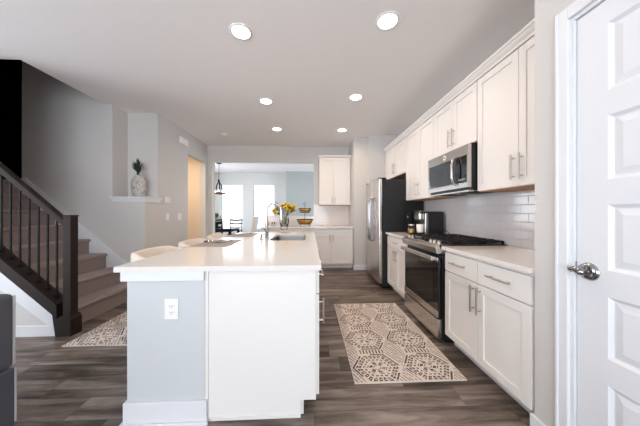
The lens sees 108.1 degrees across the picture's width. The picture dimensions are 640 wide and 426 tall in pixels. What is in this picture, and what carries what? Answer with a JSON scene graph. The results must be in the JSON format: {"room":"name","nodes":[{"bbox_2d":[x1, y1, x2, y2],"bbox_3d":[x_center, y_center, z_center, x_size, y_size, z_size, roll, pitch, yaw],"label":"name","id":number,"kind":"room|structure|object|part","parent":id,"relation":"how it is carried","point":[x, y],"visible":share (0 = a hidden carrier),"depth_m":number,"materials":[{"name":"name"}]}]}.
{"room":"kitchen","nodes":[
{"label":"kitchen","id":0,"kind":"room"},
{"bbox_2d":[0,59,19,179],"bbox_3d":[-6.005,-1.430,3.480,0.100,5.300,2.330,0,0,-2],"label":"wall","id":1,"kind":"structure","parent":0,"point":[9,68],"depth_m":4.50,"materials":[{"name":"grey paint"}]},
{"bbox_2d":[20,60,21,177],"bbox_3d":[-5.208,-1.430,4.730,1.800,5.300,0.100,0,0,-2],"label":"wall","id":2,"kind":"structure","parent":0,"point":[20,60],"depth_m":4.65,"materials":[{"name":"grey paint"}]},
{"bbox_2d":[22,61,127,249],"bbox_3d":[-3.711,-1.430,3.549,1.270,5.300,0.290,0,0,-2],"label":"wall","id":3,"kind":"structure","parent":0,"point":[75,144],"depth_m":3.41,"materials":[{"name":"beige paint"}]},
{"bbox_2d":[109,196,161,202],"bbox_3d":[-2.832,-0.203,3.594,0.520,0.077,0.375,0,0,-2],"label":"trim","id":4,"kind":"structure","parent":3,"relation":"attached to","point":[113,198],"depth_m":3.42,"materials":[{"name":"wood"}]},
{"bbox_2d":[130,175,146,196],"bbox_3d":[-2.786,-0.410,3.563,0.196,0.335,0.196,0,0,-2],"label":"vase","id":5,"kind":"object","parent":4,"relation":"on","point":[138,186],"visible":0.86,"depth_m":3.50,"materials":[{"name":"ceramic"}]},
{"bbox_2d":[131,159,142,174],"bbox_3d":[-2.801,-0.692,3.558,0.119,0.295,0.150,0,0,23],"label":"potted succulent","id":6,"kind":"object","parent":5,"relation":"in","point":[137,167],"visible":0.98,"depth_m":3.54,"materials":[{"name":"plant"}]},
{"bbox_2d":[112,113,157,262],"bbox_3d":[-2.845,-0.195,3.646,0.470,2.830,0.410,0,0,-2],"label":"wall","id":7,"kind":"structure","parent":0,"point":[134,224],"depth_m":3.52,"materials":[{"name":"beige paint"}]},
{"bbox_2d":[127,280,204,401],"bbox_3d":[-0.940,0.779,2.502,0.438,0.882,2.320,0,0,-2],"label":"wall","id":8,"kind":"structure","parent":0,"point":[166,357],"depth_m":1.34,"materials":[{"name":"paint"}]},
{"bbox_2d":[120,271,204,281],"bbox_3d":[-0.953,0.363,2.493,0.465,0.054,2.336,0,0,-2],"label":"trim","id":9,"kind":"structure","parent":8,"relation":"attached to","point":[124,276],"depth_m":1.33,"materials":[{"name":"wood"}]},
{"bbox_2d":[119,399,207,425],"bbox_3d":[-0.941,1.153,2.488,0.491,0.135,2.348,0,0,-2],"label":"baseboard","id":10,"kind":"structure","parent":8,"relation":"attached to","point":[177,412],"depth_m":1.33,"materials":[{"name":"wood"}]},
{"bbox_2d":[165,299,178,318],"bbox_3d":[-0.859,0.555,1.340,0.078,0.118,0.008,0,0,-2],"label":"wall outlet","id":11,"kind":"object","parent":8,"relation":"attached to","point":[171,305],"visible":1,"depth_m":1.34,"materials":[{"name":"plastic"}]},
{"bbox_2d":[168,303,173,314],"bbox_3d":[-0.858,0.555,1.338,0.033,0.066,0.003,0,0,-2],"label":"socket","id":12,"kind":"object","parent":11,"relation":"attached to","point":[170,305],"depth_m":1.34,"materials":[{"name":"plastic"}]},
{"bbox_2d":[113,232,320,271],"bbox_3d":[-0.631,0.321,2.530,1.176,0.030,2.390,0,0,-2],"label":"countertop","id":13,"kind":"structure","parent":8,"relation":"on","point":[252,253],"depth_m":1.56,"materials":[{"name":"white stone"}]},
{"bbox_2d":[189,240,239,246],"bbox_3d":[-1.032,0.303,2.358,0.320,0.004,0.520,0,0,-2],"label":"placemat","id":14,"kind":"object","parent":13,"relation":"on","point":[204,244],"visible":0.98,"depth_m":2.22,"materials":[{"name":"fabric"}]},
{"bbox_2d":[203,239,232,242],"bbox_3d":[-1.032,0.290,2.358,0.272,0.019,0.272,0,0,-2],"label":"glass plate","id":15,"kind":"object","parent":14,"relation":"on","point":[207,241],"visible":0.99,"depth_m":2.40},
{"bbox_2d":[225,233,257,236],"bbox_3d":[-1.069,0.303,3.207,0.320,0.004,0.520,0,0,-2],"label":"placemat","id":16,"kind":"object","parent":13,"relation":"on","point":[232,235],"visible":0.67,"depth_m":3.10,"materials":[{"name":"fabric"}]},
{"bbox_2d":[232,233,252,234],"bbox_3d":[-1.069,0.290,3.207,0.272,0.019,0.272,0,0,-2],"label":"glass plate","id":17,"kind":"object","parent":16,"relation":"on","point":[232,233],"visible":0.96,"depth_m":3.24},
{"bbox_2d":[264,202,282,238],"bbox_3d":[-0.550,0.089,2.748,0.221,0.434,0.116,0,0,-2],"label":"faucet","id":18,"kind":"object","parent":13,"relation":"on","point":[266,229],"visible":1,"depth_m":2.77,"materials":[{"name":"silver metal"}]},
{"bbox_3d":[-0.550,0.021,2.779,0.195,0.298,0.025,0,0,-2],"label":"spout","id":19,"kind":"part","parent":18,"relation":"part of","materials":[{"name":"silver metal"}]},
{"bbox_2d":[272,236,305,240],"bbox_3d":[-0.388,0.428,2.971,0.422,0.183,0.782,0,0,-2],"label":"sink","id":20,"kind":"object","parent":13,"relation":"in","point":[278,237],"visible":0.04,"depth_m":3.36,"materials":[{"name":"metal"}]},
{"bbox_2d":[150,113,206,246],"bbox_3d":[-2.712,-0.195,4.638,0.120,2.830,1.800,0,0,-2],"label":"wall","id":21,"kind":"structure","parent":0,"point":[168,157],"depth_m":4.14,"materials":[{"name":"beige paint"}]},
{"bbox_2d":[165,197,170,202],"bbox_3d":[-2.610,-0.223,3.981,0.027,0.095,0.120,0,0,-2],"label":"thermostat","id":22,"kind":"object","parent":21,"relation":"attached to","point":[167,199],"visible":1,"depth_m":3.95,"materials":[{"name":"plastic"}]},
{"bbox_2d":[179,137,187,146],"bbox_3d":[-2.624,-1.370,4.471,0.042,0.120,0.280,0,0,-2],"label":"door chime","id":23,"kind":"object","parent":21,"relation":"attached to","point":[182,141],"visible":1,"depth_m":4.42,"materials":[{"name":"plastic"}]},
{"bbox_2d":[188,157,199,239],"bbox_3d":[-3.539,-0.195,4.662,1.530,2.830,1.920,0,0,-2],"label":"wall","id":24,"kind":"structure","parent":0,"point":[193,165],"depth_m":5.50,"materials":[{"name":"paint"}]},
{"bbox_2d":[215,173,285,233],"bbox_3d":[-3.072,-0.195,9.386,3.470,2.830,0.120,0,0,-2],"label":"wall","id":25,"kind":"structure","parent":0,"point":[248,179],"depth_m":9.34,"materials":[{"name":"paint"}]},
{"bbox_2d":[221,184,243,229],"bbox_3d":[-3.525,-0.233,9.327,0.960,1.865,0.120,0,0,-2],"label":"window","id":26,"kind":"structure","parent":25,"relation":"in","point":[222,206],"depth_m":9.34,"materials":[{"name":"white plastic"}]},
{"bbox_2d":[253,184,274,229],"bbox_3d":[-2.261,-0.233,9.381,0.950,1.865,0.120,0,0,-2],"label":"window","id":27,"kind":"structure","parent":25,"relation":"in","point":[254,185],"depth_m":9.39,"materials":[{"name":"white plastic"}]},
{"bbox_2d":[0,0,534,172],"bbox_3d":[-2.075,-1.750,2.863,8.100,0.320,13.500,0,0,-2],"label":"ceiling","id":28,"kind":"structure","parent":0,"point":[180,61],"depth_m":2.39,"materials":[{"name":"paint"}]},
{"bbox_2d":[215,163,225,194],"bbox_3d":[-3.254,-1.110,7.467,0.422,1.000,0.420,0,0,-2],"label":"chandelier","id":29,"kind":"object","parent":28,"relation":"hanging from","point":[218,192],"visible":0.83,"depth_m":7.42,"materials":[{"name":"black metal"}]},
{"bbox_2d":[229,23,251,40],"bbox_3d":[-0.702,-1.606,2.062,0.196,0.008,0.196,0,0,-2],"label":"recessed light","id":30,"kind":"object","parent":28,"relation":"in","point":[240,31],"visible":1,"depth_m":2.05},
{"bbox_2d":[259,98,272,104],"bbox_3d":[-0.776,-1.606,3.340,0.196,0.008,0.196,0,0,-2],"label":"recessed light","id":31,"kind":"object","parent":28,"relation":"in","point":[266,101],"visible":1,"depth_m":3.34,"materials":[{"name":"plastic"}]},
{"bbox_2d":[272,127,281,130],"bbox_3d":[-0.824,-1.606,4.449,0.196,0.008,0.196,0,0,-2],"label":"recessed light","id":32,"kind":"object","parent":28,"relation":"in","point":[273,128],"visible":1,"depth_m":4.45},
{"bbox_2d":[337,128,346,131],"bbox_3d":[0.426,-1.606,4.503,0.196,0.008,0.196,0,0,-2],"label":"recessed light","id":33,"kind":"object","parent":28,"relation":"in","point":[340,129],"visible":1,"depth_m":4.51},
{"bbox_2d":[349,94,362,100],"bbox_3d":[0.500,-1.606,3.224,0.196,0.008,0.196,0,0,-2],"label":"recessed light","id":34,"kind":"object","parent":28,"relation":"in","point":[354,97],"visible":1,"depth_m":3.22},
{"bbox_2d":[376,11,399,30],"bbox_3d":[0.567,-1.606,1.946,0.196,0.008,0.196,0,0,-2],"label":"recessed light","id":35,"kind":"object","parent":28,"relation":"in","point":[388,20],"visible":1,"depth_m":1.94,"materials":[{"name":"plastic"}]},
{"bbox_2d":[10,268,529,425],"bbox_3d":[-1.628,1.250,2.933,9.000,0.060,14.000,0,0,-2],"label":"floor","id":36,"kind":"structure","parent":0,"point":[57,385],"depth_m":1.61,"materials":[{"name":"brown wood"}]},
{"bbox_2d":[0,294,16,425],"bbox_3d":[-2.120,0.828,0.334,0.993,0.785,1.849,0,0,-2],"label":"sofa","id":37,"kind":"object","parent":36,"relation":"on","point":[8,375],"visible":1,"depth_m":1.24,"materials":[{"name":"grey fabric"}]},
{"bbox_2d":[0,178,126,335],"bbox_3d":[-4.273,0.358,3.452,3.320,1.724,2.495,0,0,-2],"label":"staircase","id":38,"kind":"structure","parent":36,"relation":"on","point":[100,289],"depth_m":2.82,"materials":[{"name":"carpet"}]},
{"bbox_2d":[0,162,81,336],"bbox_3d":[-2.921,0.280,2.325,0.923,1.879,0.117,0,0,-2],"label":"stair railing","id":39,"kind":"object","parent":38,"relation":"on","point":[69,324],"visible":1,"depth_m":2.32,"materials":[{"name":"brown wood"}]},
{"bbox_3d":[-2.969,-0.253,2.324,0.828,0.812,0.064,0,0,-2],"label":"handrail","id":40,"kind":"part","parent":39,"relation":"part of","materials":[{"name":"brown wood"}]},
{"bbox_3d":[-2.518,0.525,2.342,0.085,1.010,0.087,0,0,-2],"label":"newel post","id":41,"kind":"part","parent":39,"relation":"part of","materials":[{"name":"brown wood"}]},
{"bbox_2d":[62,311,126,346],"bbox_3d":[-1.974,1.215,2.845,0.812,0.008,1.437,0,0,-2],"label":"runner rug","id":42,"kind":"object","parent":36,"relation":"on","point":[113,332],"visible":0.3,"depth_m":2.28,"materials":[{"name":"beige fabric"}]},
{"bbox_2d":[131,245,180,261],"bbox_3d":[-1.352,0.770,2.084,0.462,0.901,0.550,0,0,-2],"label":"bar stool","id":43,"kind":"object","parent":36,"relation":"on","point":[149,252],"visible":0.1,"depth_m":2.11,"materials":[{"name":"beige fabric"}]},
{"bbox_2d":[178,238,209,247],"bbox_3d":[-1.381,0.770,2.763,0.462,0.901,0.550,0,0,-2],"label":"bar stool","id":44,"kind":"object","parent":36,"relation":"on","point":[190,242],"visible":0.12,"depth_m":2.81,"materials":[{"name":"beige fabric"}]},
{"bbox_2d":[206,233,227,239],"bbox_3d":[-1.411,0.770,3.442,0.462,0.901,0.550,0,0,-2],"label":"bar stool","id":45,"kind":"object","parent":36,"relation":"on","point":[213,236],"visible":0.16,"depth_m":3.53,"materials":[{"name":"beige fabric"}]},
{"bbox_2d":[215,221,222,233],"bbox_3d":[-2.906,0.714,6.584,0.454,1.012,0.514,0,0,-2],"label":"dining chair","id":46,"kind":"object","parent":36,"relation":"on","point":[218,222],"visible":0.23,"depth_m":6.37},
{"bbox_2d":[215,227,242,234],"bbox_3d":[-3.434,0.840,7.334,1.670,0.760,1.050,0,0,-2],"label":"dining table","id":47,"kind":"object","parent":36,"relation":"on","point":[229,230],"visible":0.31,"depth_m":6.92,"materials":[{"name":"wood"}]},
{"bbox_2d":[215,213,220,226],"bbox_3d":[-3.276,0.221,7.331,0.406,0.476,0.429,0,0,-2],"label":"potted plant","id":48,"kind":"object","parent":47,"relation":"on","point":[216,214],"visible":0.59,"depth_m":7.29,"materials":[{"name":"green plant"}]},
{"bbox_2d":[226,219,241,234],"bbox_3d":[-3.059,0.714,8.273,0.454,1.012,0.514,0,0,-2],"label":"dining chair","id":49,"kind":"object","parent":36,"relation":"on","point":[230,219],"visible":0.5,"depth_m":8.48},
{"bbox_2d":[251,217,258,231],"bbox_3d":[-2.007,0.660,6.370,0.578,1.120,0.460,0,0,-2],"label":"chair","id":50,"kind":"object","parent":36,"relation":"on","point":[254,226],"visible":0.21,"depth_m":6.21,"materials":[{"name":"fabric"}]},
{"bbox_2d":[205,268,324,420],"bbox_3d":[-0.330,0.778,1.619,0.704,0.884,0.496,0,0,-2],"label":"base cabinet","id":51,"kind":"object","parent":36,"relation":"on","point":[262,327],"visible":0.9,"depth_m":1.38,"materials":[{"name":"white wood"}]},
{"bbox_3d":[-0.025,0.420,1.648,0.020,0.140,0.455,0,0,-2],"label":"drawer","id":52,"kind":"part","parent":51,"relation":"part of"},
{"bbox_3d":[-0.025,0.804,1.648,0.020,0.612,0.455,0,0,-2],"label":"door","id":53,"kind":"part","parent":51,"relation":"part of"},
{"bbox_3d":[0.011,0.620,1.472,0.036,0.160,0.013,0,0,-2],"label":"handle","id":54,"kind":"part","parent":51,"relation":"part of","materials":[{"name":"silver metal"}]},
{"bbox_2d":[262,229,308,231],"bbox_3d":[-0.756,0.778,5.299,1.005,0.884,0.626,0,0,-2],"label":"base cabinet","id":55,"kind":"object","parent":36,"relation":"on","point":[263,230],"visible":0.03,"depth_m":5.03,"materials":[{"name":"white wood"}]},
{"bbox_2d":[260,226,352,228],"bbox_3d":[-0.288,0.321,5.322,2.002,0.030,0.620,0,0,-2],"label":"countertop","id":56,"kind":"structure","parent":55,"relation":"on","point":[263,227],"depth_m":5.03,"materials":[{"name":"white stone"}]},
{"bbox_2d":[296,202,312,225],"bbox_3d":[-0.348,0.030,5.330,0.386,0.547,0.386,0,0,-2],"label":"fruit stand","id":57,"kind":"object","parent":56,"relation":"on","point":[304,202],"visible":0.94,"depth_m":5.23,"materials":[{"name":"brown metal"}]},
{"bbox_2d":[298,208,310,212],"bbox_3d":[-0.348,-0.056,5.330,0.296,0.104,0.296,0,0,-2],"label":"basket","id":58,"kind":"object","parent":57,"relation":"on","point":[298,208],"depth_m":5.23,"materials":[{"name":"brown metal"}]},
{"bbox_2d":[296,219,312,223],"bbox_3d":[-0.348,0.199,5.330,0.386,0.114,0.386,0,0,-2],"label":"basket","id":59,"kind":"object","parent":57,"relation":"on","point":[296,219],"depth_m":5.22,"materials":[{"name":"brown metal"}]},
{"bbox_2d":[309,228,352,267],"bbox_3d":[0.230,0.778,5.342,0.960,0.884,0.626,0,0,-2],"label":"base cabinet","id":60,"kind":"object","parent":36,"relation":"on","point":[335,245],"visible":0.8,"depth_m":5.08,"materials":[{"name":"white wood"}]},
{"bbox_3d":[0.020,0.781,5.066,0.456,0.657,0.020,0,0,-2],"label":"door","id":61,"kind":"part","parent":60,"relation":"part of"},
{"bbox_3d":[0.249,0.397,5.075,0.915,0.097,0.020,0,0,-2],"label":"drawer","id":62,"kind":"part","parent":60,"relation":"part of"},
{"bbox_3d":[0.480,0.781,5.085,0.453,0.657,0.020,0,0,-2],"label":"door","id":63,"kind":"part","parent":60,"relation":"part of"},
{"bbox_2d":[366,178,423,287],"bbox_3d":[1.270,0.323,4.199,0.800,1.795,0.880,0,0,-2],"label":"refrigerator","id":64,"kind":"object","parent":36,"relation":"on","point":[387,205],"visible":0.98,"depth_m":3.76,"materials":[{"name":"metal"}]},
{"bbox_3d":[0.954,0.295,4.406,0.055,1.710,0.435,0,0,-2],"label":"door","id":65,"kind":"part","parent":64,"relation":"part of","materials":[{"name":"metal"}]},
{"bbox_3d":[0.904,0.110,4.233,0.072,0.802,0.025,0,0,-2],"label":"handle","id":66,"kind":"part","parent":64,"relation":"part of","materials":[{"name":"silver metal"}]},
{"bbox_3d":[0.908,0.110,4.133,0.072,0.802,0.025,0,0,-2],"label":"handle","id":67,"kind":"part","parent":64,"relation":"part of","materials":[{"name":"silver metal"}]},
{"bbox_3d":[0.973,0.295,3.965,0.055,1.710,0.435,0,0,-2],"label":"door","id":68,"kind":"part","parent":64,"relation":"part of","materials":[{"name":"metal"}]},
{"bbox_2d":[387,235,407,298],"bbox_3d":[1.389,0.778,3.355,0.656,0.884,0.775,0,0,-2],"label":"base cabinet","id":69,"kind":"object","parent":36,"relation":"on","point":[395,254],"visible":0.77,"depth_m":3.33,"materials":[{"name":"white wood"}]},
{"bbox_3d":[1.099,0.819,3.533,0.020,0.582,0.375,0,0,-2],"label":"door","id":70,"kind":"part","parent":69,"relation":"part of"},
{"bbox_2d":[386,232,408,237],"bbox_3d":[1.395,0.321,3.357,0.647,0.030,0.782,0,0,-2],"label":"countertop","id":71,"kind":"structure","parent":69,"relation":"on","point":[396,234],"depth_m":3.42,"materials":[{"name":"white stone"}]},
{"bbox_2d":[406,211,413,232],"bbox_3d":[1.367,0.140,3.522,0.125,0.330,0.120,0,0,-2],"label":"coffee grinder","id":72,"kind":"object","parent":71,"relation":"on","point":[409,215],"visible":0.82,"depth_m":3.48,"materials":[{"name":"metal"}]},
{"bbox_2d":[408,224,414,234],"bbox_3d":[1.299,0.233,3.299,0.092,0.144,0.092,0,0,-2],"label":"jar","id":73,"kind":"object","parent":71,"relation":"on","point":[411,229],"visible":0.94,"depth_m":3.26,"materials":[{"name":"orange glass"}]},
{"bbox_2d":[414,211,443,233],"bbox_3d":[1.506,0.138,3.258,0.350,0.336,0.220,0,0,-2],"label":"coffee maker","id":74,"kind":"object","parent":71,"relation":"on","point":[432,221],"visible":0.84,"depth_m":3.15,"materials":[{"name":"black plastic"}]},
{"bbox_2d":[416,224,422,232],"bbox_3d":[1.398,0.215,3.244,0.094,0.115,0.119,0,0,29],"label":"mug","id":75,"kind":"object","parent":74,"relation":"on","point":[419,227],"visible":0.99,"depth_m":3.20,"materials":[{"name":"white ceramic"}]},
{"bbox_3d":[1.107,0.439,3.343,0.020,0.162,0.755,0,0,-2],"label":"drawer","id":76,"kind":"part","parent":69,"relation":"part of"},
{"bbox_3d":[1.115,0.819,3.153,0.020,0.582,0.374,0,0,-2],"label":"door","id":77,"kind":"part","parent":69,"relation":"part of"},
{"bbox_2d":[334,303,466,383],"bbox_3d":[0.628,1.215,2.387,0.822,0.008,1.437,0,0,-2],"label":"runner rug","id":78,"kind":"object","parent":36,"relation":"on","point":[382,344],"visible":1,"depth_m":2.06,"materials":[{"name":"beige fabric"}]},
{"bbox_2d":[401,234,506,342],"bbox_3d":[1.389,0.741,2.562,0.725,0.959,0.784,0,0,-2],"label":"gas range","id":79,"kind":"object","parent":36,"relation":"on","point":[425,270],"visible":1,"depth_m":2.37,"materials":[{"name":"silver metal"}]},
{"bbox_3d":[1.057,0.428,2.548,0.062,0.047,0.736,0,0,-2],"label":"handle","id":80,"kind":"part","parent":79,"relation":"part of","materials":[{"name":"metal"}]},
{"bbox_3d":[1.087,0.953,2.549,0.007,0.065,0.760,0,0,-2],"label":"door trim","id":81,"kind":"part","parent":79,"relation":"part of","materials":[{"name":"metal"}]},
{"bbox_3d":[1.107,0.703,2.550,0.036,0.565,0.760,0,0,-2],"label":"oven door","id":82,"kind":"part","parent":79,"relation":"part of","materials":[{"name":"black glass"}]},
{"bbox_3d":[1.104,1.089,2.550,0.042,0.182,0.760,0,0,-2],"label":"drawer","id":83,"kind":"part","parent":79,"relation":"part of","materials":[{"name":"metal"}]},
{"bbox_3d":[1.119,0.338,2.551,0.124,0.085,0.784,0,0,-2],"label":"control panel","id":84,"kind":"part","parent":79,"relation":"part of","materials":[{"name":"metal"}]},
{"bbox_2d":[415,236,506,246],"bbox_3d":[1.421,0.309,2.564,0.660,0.022,0.784,0,0,-2],"label":"cooktop","id":85,"kind":"object","parent":79,"relation":"in","point":[421,239],"depth_m":2.27,"materials":[{"name":"black metal"}]},
{"bbox_2d":[445,251,534,414],"bbox_3d":[1.459,0.778,1.730,0.656,0.884,0.859,0,0,-2],"label":"base cabinet","id":86,"kind":"object","parent":36,"relation":"on","point":[490,307],"visible":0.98,"depth_m":1.56,"materials":[{"name":"white wood"}]},
{"bbox_3d":[1.168,0.439,1.930,0.020,0.162,0.405,0,0,-2],"label":"drawer","id":87,"kind":"part","parent":86,"relation":"part of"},
{"bbox_3d":[1.168,0.819,1.930,0.020,0.582,0.405,0,0,-2],"label":"door","id":88,"kind":"part","parent":86,"relation":"part of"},
{"bbox_3d":[1.147,0.645,1.756,0.036,0.200,0.013,0,0,-2],"label":"handle","id":89,"kind":"part","parent":86,"relation":"part of","materials":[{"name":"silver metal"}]},
{"bbox_3d":[1.150,0.645,1.689,0.036,0.200,0.013,0,0,-2],"label":"handle","id":90,"kind":"part","parent":86,"relation":"part of","materials":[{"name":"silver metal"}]},
{"bbox_2d":[442,246,534,272],"bbox_3d":[1.465,0.321,1.731,0.647,0.030,0.861,0,0,-2],"label":"countertop","id":91,"kind":"structure","parent":86,"relation":"on","point":[517,258],"depth_m":1.71,"materials":[{"name":"white stone"}]},
{"bbox_3d":[1.158,0.435,1.511,0.036,0.013,0.190,0,0,-2],"label":"handle","id":92,"kind":"part","parent":86,"relation":"part of","materials":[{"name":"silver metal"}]},
{"bbox_3d":[1.186,0.439,1.512,0.020,0.162,0.418,0,0,-2],"label":"drawer","id":93,"kind":"part","parent":86,"relation":"part of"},
{"bbox_3d":[1.186,0.819,1.512,0.020,0.582,0.418,0,0,-2],"label":"door","id":94,"kind":"part","parent":86,"relation":"part of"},
{"bbox_2d":[207,146,348,235],"bbox_3d":[-0.530,-0.195,5.688,4.570,2.830,0.128,0,0,-2],"label":"wall","id":95,"kind":"structure","parent":0,"point":[215,154],"depth_m":5.62,"materials":[{"name":"beige paint"}]},
{"bbox_2d":[319,158,349,204],"bbox_3d":[0.342,-0.733,5.487,0.715,1.095,0.346,0,0,-2],"label":"upper cabinet","id":96,"kind":"object","parent":95,"relation":"attached to","point":[334,173],"visible":1,"depth_m":5.36,"materials":[{"name":"white wood"}]},
{"bbox_3d":[0.152,-0.730,5.351,0.316,1.080,0.020,0,0,-2],"label":"door","id":97,"kind":"part","parent":96,"relation":"part of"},
{"bbox_2d":[318,155,350,159],"bbox_3d":[0.335,-1.305,5.492,0.742,0.050,0.335,0,0,-2],"label":"crown molding","id":98,"kind":"structure","parent":96,"relation":"attached to","point":[320,156],"depth_m":5.34,"materials":[{"name":"wood"}]},
{"bbox_3d":[0.472,-0.730,5.365,0.314,1.080,0.020,0,0,-2],"label":"door","id":99,"kind":"part","parent":96,"relation":"part of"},
{"bbox_2d":[286,172,313,215],"bbox_3d":[0.134,-0.195,9.324,2.930,2.830,0.520,0,0,-2],"label":"wall","id":100,"kind":"structure","parent":0,"point":[299,185],"depth_m":9.03,"materials":[{"name":"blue paint"}]},
{"bbox_2d":[349,135,398,268],"bbox_3d":[1.183,-0.195,5.241,0.925,2.830,0.930,0,0,-2],"label":"wall","id":101,"kind":"structure","parent":0,"point":[367,160],"depth_m":4.96,"materials":[{"name":"beige paint"}]},
{"bbox_2d":[354,265,365,269],"bbox_3d":[0.867,1.167,4.854,0.290,0.105,0.215,0,0,-2],"label":"baseboard","id":102,"kind":"structure","parent":101,"relation":"attached to","point":[356,267],"depth_m":4.95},
{"bbox_2d":[424,190,534,249],"bbox_3d":[1.780,-0.195,3.540,0.138,2.830,4.620,0,0,-2],"label":"wall","id":103,"kind":"structure","parent":0,"point":[508,217],"depth_m":2.36,"materials":[{"name":"tile"}]},
{"bbox_2d":[385,138,405,178],"bbox_3d":[1.508,-0.948,4.273,0.354,0.575,1.021,0,0,-2],"label":"upper cabinet","id":104,"kind":"object","parent":103,"relation":"attached to","point":[395,158],"visible":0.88,"depth_m":4.20,"materials":[{"name":"white wood"}]},
{"bbox_3d":[1.367,-0.947,4.522,0.020,0.557,0.504,0,0,-2],"label":"door","id":105,"kind":"part","parent":104,"relation":"part of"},
{"bbox_3d":[1.388,-0.947,4.014,0.020,0.557,0.504,0,0,-2],"label":"door","id":106,"kind":"part","parent":104,"relation":"part of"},
{"bbox_2d":[406,116,457,200],"bbox_3d":[1.548,-0.715,3.337,0.354,1.040,0.846,0,0,-2],"label":"upper cabinet","id":107,"kind":"object","parent":103,"relation":"attached to","point":[420,143],"visible":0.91,"depth_m":3.29,"materials":[{"name":"white wood"}]},
{"bbox_3d":[1.409,-0.714,3.542,0.020,1.022,0.417,0,0,-2],"label":"door","id":108,"kind":"part","parent":107,"relation":"part of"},
{"bbox_3d":[1.427,-0.714,3.121,0.020,1.022,0.417,0,0,-2],"label":"door","id":109,"kind":"part","parent":107,"relation":"part of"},
{"bbox_2d":[434,82,477,157],"bbox_3d":[1.583,-0.950,2.537,0.354,0.570,0.748,0,0,-2],"label":"upper cabinet","id":110,"kind":"object","parent":103,"relation":"attached to","point":[455,124],"visible":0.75,"depth_m":2.45,"materials":[{"name":"white wood"}]},
{"bbox_3d":[1.444,-0.949,2.717,0.020,0.552,0.368,0,0,-2],"label":"door","id":111,"kind":"part","parent":110,"relation":"part of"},
{"bbox_2d":[428,142,493,196],"bbox_3d":[1.528,-0.428,2.534,0.448,0.459,0.732,0,0,-2],"label":"microwave","id":112,"kind":"object","parent":110,"relation":"attached to","point":[454,173],"visible":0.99,"depth_m":2.34,"materials":[{"name":"silver metal"}]},
{"bbox_3d":[1.379,-0.445,2.527,0.034,0.406,0.730,0,0,-2],"label":"frame","id":113,"kind":"part","parent":112,"relation":"part of","materials":[{"name":"metal"}]},
{"bbox_3d":[1.344,-0.420,2.335,0.062,0.295,0.026,0,0,-2],"label":"handle","id":114,"kind":"part","parent":112,"relation":"part of","materials":[{"name":"metal"}]},
{"bbox_3d":[1.391,-0.421,2.261,0.026,0.258,0.162,0,0,-2],"label":"control panel","id":115,"kind":"part","parent":112,"relation":"part of","materials":[{"name":"black glass"}]},
{"bbox_3d":[1.460,-0.949,2.345,0.020,0.552,0.368,0,0,-2],"label":"door","id":116,"kind":"part","parent":110,"relation":"part of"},
{"bbox_2d":[478,36,534,191],"bbox_3d":[1.618,-0.715,1.733,0.354,1.040,0.852,0,0,-2],"label":"upper cabinet","id":117,"kind":"object","parent":103,"relation":"attached to","point":[506,93],"visible":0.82,"depth_m":1.82,"materials":[{"name":"white wood"}]},
{"bbox_2d":[383,18,534,152],"bbox_3d":[1.557,-1.273,3.045,0.363,0.074,3.479,0,0,-2],"label":"crown molding","id":118,"kind":"structure","parent":117,"relation":"on","point":[526,33],"depth_m":2.12,"materials":[{"name":"wood"}]},
{"bbox_3d":[1.478,-0.714,1.939,0.020,1.022,0.420,0,0,-2],"label":"door","id":119,"kind":"part","parent":117,"relation":"part of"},
{"bbox_3d":[1.457,-0.345,1.761,0.036,0.190,0.013,0,0,-2],"label":"handle","id":120,"kind":"part","parent":117,"relation":"part of","materials":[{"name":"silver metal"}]},
{"bbox_3d":[1.460,-0.345,1.692,0.036,0.190,0.013,0,0,-2],"label":"handle","id":121,"kind":"part","parent":117,"relation":"part of","materials":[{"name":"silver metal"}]},
{"bbox_3d":[1.496,-0.714,1.516,0.020,1.022,0.420,0,0,-2],"label":"door","id":122,"kind":"part","parent":117,"relation":"part of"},
{"bbox_2d":[535,0,575,425],"bbox_3d":[1.722,-0.195,-1.162,0.860,2.830,4.930,0,0,-2],"label":"wall","id":123,"kind":"structure","parent":0,"point":[546,11],"depth_m":1.22,"materials":[{"name":"beige paint"}]},
{"bbox_2d":[530,413,545,425],"bbox_3d":[1.181,1.167,1.224,0.015,0.105,0.145,0,0,-2],"label":"baseboard","id":124,"kind":"structure","parent":123,"relation":"attached to","point":[534,421],"depth_m":1.27,"materials":[{"name":"wood"}]},
{"bbox_2d":[555,0,604,425],"bbox_3d":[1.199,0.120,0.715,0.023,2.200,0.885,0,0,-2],"label":"trim","id":125,"kind":"structure","parent":123,"relation":"attached to","point":[562,20],"depth_m":1.12,"materials":[{"name":"wood"}]},
{"bbox_2d":[567,0,639,425],"bbox_3d":[1.206,0.157,0.720,0.092,2.110,0.752,0,0,-2],"label":"door","id":126,"kind":"structure","parent":123,"relation":"in","point":[607,265],"depth_m":0.97,"materials":[{"name":"white wood"}]},
{"bbox_3d":[1.165,0.259,1.056,0.038,0.042,0.076,0,0,-2],"label":"lever","id":127,"kind":"part","parent":126,"relation":"part of","materials":[{"name":"silver metal"}]},
{"bbox_3d":[1.183,0.262,1.037,0.040,0.080,0.080,0,0,-2],"label":"handle","id":128,"kind":"part","parent":126,"relation":"part of","materials":[{"name":"silver metal"}]},
{"bbox_3d":[-4.744,-0.195,2.308,2.720,2.830,0.120,0,0,-2],"label":"wall","id":129,"kind":"structure","parent":0,"visible":0},
{"bbox_2d":[16,325,47,336],"bbox_3d":[-4.259,1.167,2.246,3.284,0.105,0.045,0,0,-2],"label":"baseboard","id":130,"kind":"structure","parent":129,"relation":"attached to","point":[41,330],"depth_m":2.29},
{"bbox_3d":[-0.720,0.657,5.684,1.130,1.125,0.120,0,0,-2],"label":"wall","id":131,"kind":"structure","parent":0,"visible":0},
{"bbox_2d":[265,216,313,216],"bbox_3d":[-0.736,0.083,5.689,1.160,0.025,0.170,0,0,-2],"label":"trim","id":132,"kind":"structure","parent":131,"relation":"on","point":[265,216],"depth_m":5.61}
]}

